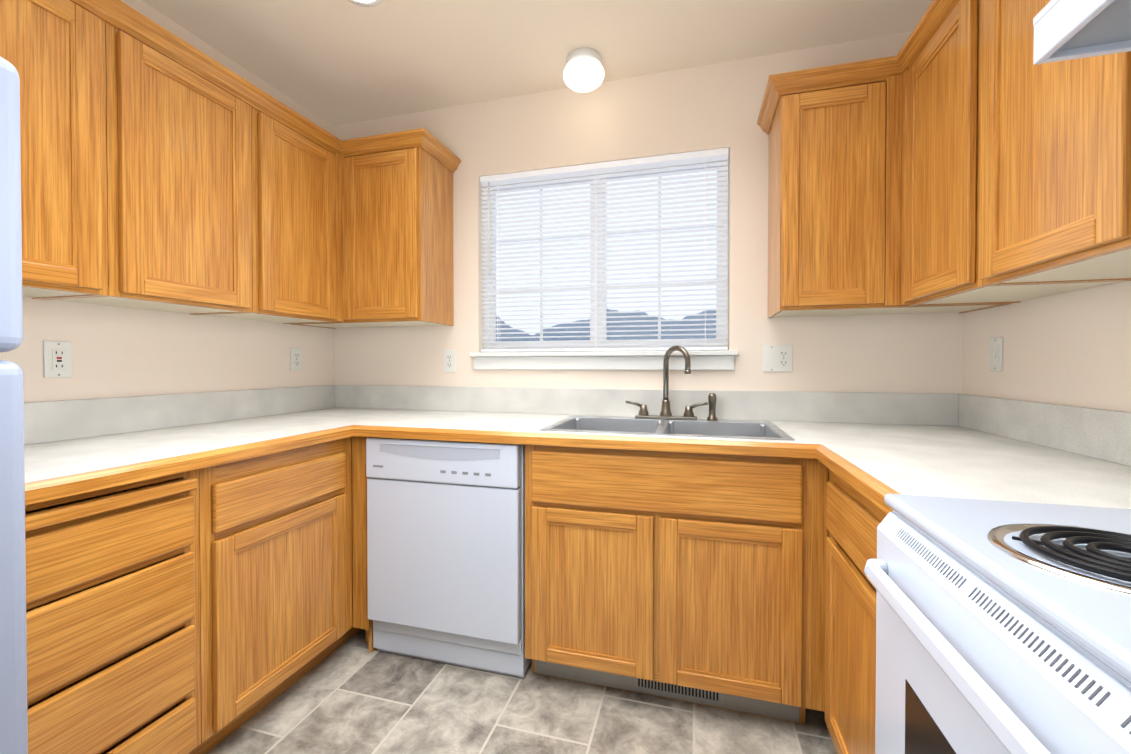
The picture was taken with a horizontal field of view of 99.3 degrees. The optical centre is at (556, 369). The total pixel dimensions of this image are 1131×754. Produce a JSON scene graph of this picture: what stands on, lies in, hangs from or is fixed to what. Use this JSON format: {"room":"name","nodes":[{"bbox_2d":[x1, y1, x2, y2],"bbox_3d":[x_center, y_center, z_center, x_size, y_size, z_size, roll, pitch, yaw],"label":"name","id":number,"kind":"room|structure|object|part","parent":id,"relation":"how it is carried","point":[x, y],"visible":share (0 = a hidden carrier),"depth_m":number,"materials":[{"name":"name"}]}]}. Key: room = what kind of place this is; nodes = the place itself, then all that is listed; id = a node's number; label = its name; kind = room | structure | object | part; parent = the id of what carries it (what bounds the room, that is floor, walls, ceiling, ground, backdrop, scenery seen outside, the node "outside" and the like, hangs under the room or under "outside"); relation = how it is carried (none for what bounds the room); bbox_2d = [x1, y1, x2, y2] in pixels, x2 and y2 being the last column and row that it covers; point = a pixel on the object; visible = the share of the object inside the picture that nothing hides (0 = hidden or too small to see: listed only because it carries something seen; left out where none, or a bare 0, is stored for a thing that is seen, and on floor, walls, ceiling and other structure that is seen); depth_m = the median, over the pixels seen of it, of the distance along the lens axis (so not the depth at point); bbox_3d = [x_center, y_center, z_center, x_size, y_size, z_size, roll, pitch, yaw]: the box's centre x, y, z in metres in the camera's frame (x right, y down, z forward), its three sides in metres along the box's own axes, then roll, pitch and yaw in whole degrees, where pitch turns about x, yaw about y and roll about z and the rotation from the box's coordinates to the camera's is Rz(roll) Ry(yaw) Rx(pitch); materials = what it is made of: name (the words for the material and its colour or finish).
{"room":"kitchen","nodes":[
{"label":"kitchen","id":0,"kind":"room"},
{"bbox_2d":[0,0,333,401],"bbox_3d":[-1.831,-0.089,0.805,0.120,2.467,4.140,0,1,16],"label":"wall","id":1,"kind":"structure","parent":0,"point":[117,351],"depth_m":1.82,"materials":[{"name":"beige paint"}]},
{"bbox_2d":[43,341,71,377],"bbox_3d":[-1.563,-0.032,1.505,0.009,0.115,0.070,0,1,16],"label":"electrical outlet","id":2,"kind":"object","parent":1,"relation":"attached to","point":[57,358],"visible":1,"depth_m":1.50,"materials":[{"name":"white plastic"}]},
{"bbox_2d":[0,0,135,303],"bbox_3d":[-1.479,-0.632,1.212,0.324,0.830,0.488,0,1,16],"label":"upper cabinet","id":3,"kind":"object","parent":1,"relation":"attached to","point":[74,61],"depth_m":1.29,"materials":[{"name":"brown wood"}]},
{"bbox_2d":[98,11,255,315],"bbox_3d":[-1.358,-0.637,1.636,0.324,0.830,0.542,0,1,16],"label":"upper cabinet","id":4,"kind":"object","parent":1,"relation":"attached to","point":[163,169],"depth_m":1.59,"materials":[{"name":"brown wood"}]},
{"bbox_2d":[218,82,347,324],"bbox_3d":[-1.199,-0.642,2.062,0.394,0.830,0.512,0,1,16],"label":"upper cabinet","id":5,"kind":"object","parent":1,"relation":"attached to","point":[298,170],"depth_m":2.01,"materials":[{"name":"brown wood"}]},
{"bbox_2d":[290,348,301,370],"bbox_3d":[-1.305,-0.052,2.406,0.009,0.115,0.070,0,1,16],"label":"electrical outlet","id":6,"kind":"object","parent":1,"relation":"attached to","point":[295,359],"visible":1,"depth_m":2.40,"materials":[{"name":"white plastic"}]},
{"bbox_2d":[206,629,836,753],"bbox_3d":[-0.369,1.179,0.401,3.162,0.060,4.140,0,1,16],"label":"floor","id":7,"kind":"structure","parent":0,"point":[353,695],"depth_m":1.56,"materials":[{"name":"tile"}]},
{"bbox_2d":[0,57,27,753],"bbox_3d":[-1.359,0.325,0.539,0.877,1.645,0.760,0,1,16],"label":"fridge","id":8,"kind":"object","parent":7,"relation":"on","point":[13,691],"visible":1,"depth_m":0.77,"materials":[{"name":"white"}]},
{"bbox_2d":[25,463,232,753],"bbox_3d":[-1.326,0.702,1.207,0.628,0.876,0.513,0,1,16],"label":"base cabinet","id":9,"kind":"object","parent":7,"relation":"on","point":[205,610],"depth_m":1.16,"materials":[{"name":"brown wood"}]},
{"bbox_2d":[229,436,375,731],"bbox_3d":[-1.151,0.696,1.720,0.683,0.876,0.744,0,1,16],"label":"base cabinet","id":10,"kind":"object","parent":7,"relation":"on","point":[298,516],"depth_m":1.63,"materials":[{"name":"brown wood"}]},
{"bbox_2d":[24,389,351,504],"bbox_3d":[-1.245,0.180,1.444,0.652,0.164,1.020,0,1,16],"label":"countertop","id":11,"kind":"structure","parent":10,"relation":"on","point":[79,446],"depth_m":1.55,"materials":[{"name":"laminate"}]},
{"bbox_3d":[-0.768,0.694,1.950,0.074,0.875,0.090,0,1,16],"label":"base cabinet filler","id":12,"kind":"part","parent":10,"relation":"part of","materials":[{"name":"brown wood"}]},
{"bbox_2d":[270,385,1023,458],"bbox_3d":[0.076,0.175,1.942,2.919,0.164,0.666,0,1,16],"label":"countertop","id":13,"kind":"structure","parent":10,"relation":"on","point":[506,415],"depth_m":2.07,"materials":[{"name":"laminate"}]},
{"bbox_2d":[625,345,707,419],"bbox_3d":[0.461,0.055,2.037,0.343,0.314,0.112,0,1,16],"label":"faucet","id":14,"kind":"object","parent":13,"relation":"on","point":[665,413],"visible":1,"depth_m":2.05,"materials":[{"name":"silver metal"}]},
{"bbox_2d":[539,415,794,439],"bbox_3d":[0.409,0.310,1.856,0.840,0.191,0.505,0,1,16],"label":"sink","id":15,"kind":"object","parent":13,"relation":"in","point":[746,429],"visible":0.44,"depth_m":1.98,"materials":[{"name":"silver metal"}]},
{"bbox_2d":[707,393,717,420],"bbox_3d":[0.652,0.155,2.013,0.044,0.114,0.044,0,1,16],"label":"sprayer","id":16,"kind":"object","parent":15,"relation":"on","point":[712,397],"visible":1,"depth_m":2.00,"materials":[{"name":"silver metal"}]},
{"bbox_2d":[366,437,531,677],"bbox_3d":[-0.355,0.696,2.080,0.636,0.868,0.634,0,1,16],"label":"dishwasher","id":17,"kind":"object","parent":7,"relation":"on","point":[446,552],"visible":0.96,"depth_m":1.78,"materials":[{"name":"white"}]},
{"bbox_2d":[525,445,827,723],"bbox_3d":[0.432,0.695,1.865,0.968,0.875,0.628,0,1,16],"label":"base cabinet","id":18,"kind":"object","parent":7,"relation":"on","point":[705,571],"visible":0.98,"depth_m":1.55,"materials":[{"name":"brown wood"}]},
{"bbox_2d":[535,660,798,721],"bbox_3d":[0.348,1.083,1.662,0.895,0.094,0.007,0,1,16],"label":"toe kick","id":19,"kind":"object","parent":18,"relation":"attached to","point":[747,705],"visible":0.54,"depth_m":1.65,"materials":[{"name":"grey metal"}]},
{"bbox_2d":[825,468,887,753],"bbox_3d":[1.096,0.700,1.355,0.628,0.875,1.240,0,1,16],"label":"base cabinet","id":20,"kind":"object","parent":7,"relation":"on","point":[854,518],"visible":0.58,"depth_m":1.20,"materials":[{"name":"brown wood"}]},
{"bbox_2d":[812,397,1130,513],"bbox_3d":[0.994,0.185,1.034,0.652,0.164,0.576,0,1,16],"label":"countertop","id":21,"kind":"structure","parent":20,"relation":"on","point":[875,448],"depth_m":1.26,"materials":[{"name":"laminate"}]},
{"bbox_2d":[864,494,1130,753],"bbox_3d":[0.762,0.596,0.402,0.702,1.105,0.766,0,1,16],"label":"range","id":22,"kind":"object","parent":7,"relation":"on","point":[1003,627],"visible":1,"depth_m":0.56,"materials":[{"name":"white metal"}]},
{"bbox_2d":[142,0,932,125],"bbox_3d":[-0.369,-1.348,0.373,3.162,0.060,4.140,0,1,16],"label":"ceiling","id":23,"kind":"structure","parent":0,"point":[335,62],"depth_m":1.94,"materials":[{"name":"beige paint"}]},
{"bbox_2d":[348,0,382,6],"bbox_3d":[-0.690,-1.329,1.678,0.163,0.007,0.163,0,1,10],"label":"recessed light","id":24,"kind":"object","parent":23,"relation":"in","point":[368,3],"visible":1,"depth_m":1.72,"materials":[{"name":"white glass"}]},
{"bbox_2d":[563,48,604,92],"bbox_3d":[0.115,-1.273,2.060,0.178,0.126,0.178,0,1,16],"label":"dome ceiling light","id":25,"kind":"object","parent":23,"relation":"attached to","point":[583,71],"visible":1,"depth_m":2.00,"materials":[{"name":"white glass"}]},
{"bbox_2d":[333,31,962,393],"bbox_3d":[0.185,-0.106,2.319,2.922,2.467,0.120,0,1,16],"label":"wall","id":26,"kind":"structure","parent":0,"point":[706,107],"depth_m":2.15,"materials":[{"name":"beige paint"}]},
{"bbox_2d":[300,128,455,328],"bbox_3d":[-0.932,-0.645,2.378,0.734,0.830,0.366,0,1,16],"label":"upper cabinet","id":27,"kind":"object","parent":26,"relation":"attached to","point":[401,263],"depth_m":2.21,"materials":[{"name":"brown wood"}]},
{"bbox_2d":[444,350,455,371],"bbox_3d":[-0.549,-0.044,2.462,0.070,0.115,0.009,0,1,16],"label":"electrical outlet","id":28,"kind":"object","parent":26,"relation":"attached to","point":[449,360],"visible":1,"depth_m":2.46,"materials":[{"name":"white plastic"}]},
{"bbox_2d":[469,350,738,369],"bbox_3d":[0.182,-0.042,2.270,1.264,0.085,0.093,0,1,16],"label":"window sill","id":29,"kind":"structure","parent":26,"relation":"attached to","point":[652,360],"depth_m":2.23,"materials":[{"name":"white"}]},
{"bbox_2d":[484,154,728,351],"bbox_3d":[0.203,-0.529,2.338,1.192,0.886,0.055,0,1,16],"label":"window","id":30,"kind":"structure","parent":26,"relation":"in","point":[605,314],"depth_m":2.31,"materials":[{"name":"white plastic"}]},
{"bbox_2d":[480,148,728,351],"bbox_3d":[0.184,-0.529,2.273,1.182,0.882,0.040,0,1,16],"label":"window blinds","id":31,"kind":"object","parent":30,"relation":"attached to","point":[705,156],"visible":0.98,"depth_m":2.26,"materials":[{"name":"white plastic"}]},
{"bbox_2d":[763,345,792,371],"bbox_3d":[0.937,-0.048,2.035,0.116,0.115,0.011,0,1,16],"label":"electrical outlet","id":32,"kind":"object","parent":26,"relation":"attached to","point":[777,358],"visible":1,"depth_m":2.04,"materials":[{"name":"white plastic"}]},
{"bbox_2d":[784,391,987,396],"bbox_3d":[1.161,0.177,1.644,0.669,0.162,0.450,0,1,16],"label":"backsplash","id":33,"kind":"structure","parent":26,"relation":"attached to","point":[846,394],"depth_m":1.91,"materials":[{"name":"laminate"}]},
{"bbox_2d":[765,57,1008,317],"bbox_3d":[1.184,-0.638,1.772,0.698,0.830,0.366,0,1,16],"label":"upper cabinet","id":34,"kind":"object","parent":26,"relation":"attached to","point":[827,127],"depth_m":1.70,"materials":[{"name":"brown wood"}]},
{"bbox_2d":[962,281,1130,411],"bbox_3d":[1.093,-0.080,-0.032,0.120,2.467,4.140,0,1,16],"label":"wall","id":35,"kind":"structure","parent":0,"point":[1072,348],"depth_m":1.37,"materials":[{"name":"beige paint"}]},
{"bbox_2d":[885,0,1086,307],"bbox_3d":[1.241,-0.634,1.371,0.369,0.830,0.497,0,1,16],"label":"upper cabinet","id":36,"kind":"object","parent":35,"relation":"attached to","point":[959,156],"depth_m":1.42,"materials":[{"name":"brown wood"}]},
{"bbox_2d":[989,337,1002,370],"bbox_3d":[1.506,-0.052,1.650,0.011,0.115,0.070,0,1,16],"label":"light switch","id":37,"kind":"object","parent":35,"relation":"attached to","point":[996,356],"visible":1,"depth_m":1.64,"materials":[{"name":"white plastic"}]},
{"bbox_2d":[965,0,1130,291],"bbox_3d":[1.140,-0.629,0.938,0.324,0.830,0.539,0,1,16],"label":"upper cabinet","id":38,"kind":"object","parent":35,"relation":"attached to","point":[1054,138],"depth_m":0.99,"materials":[{"name":"brown wood"}]},
{"bbox_2d":[1033,0,1130,64],"bbox_3d":[0.896,-0.529,0.351,0.469,0.076,0.762,0,1,16],"label":"range hood","id":39,"kind":"object","parent":35,"relation":"attached to","point":[1064,30],"visible":1,"depth_m":0.73,"materials":[{"name":"white metal"}]}
]}

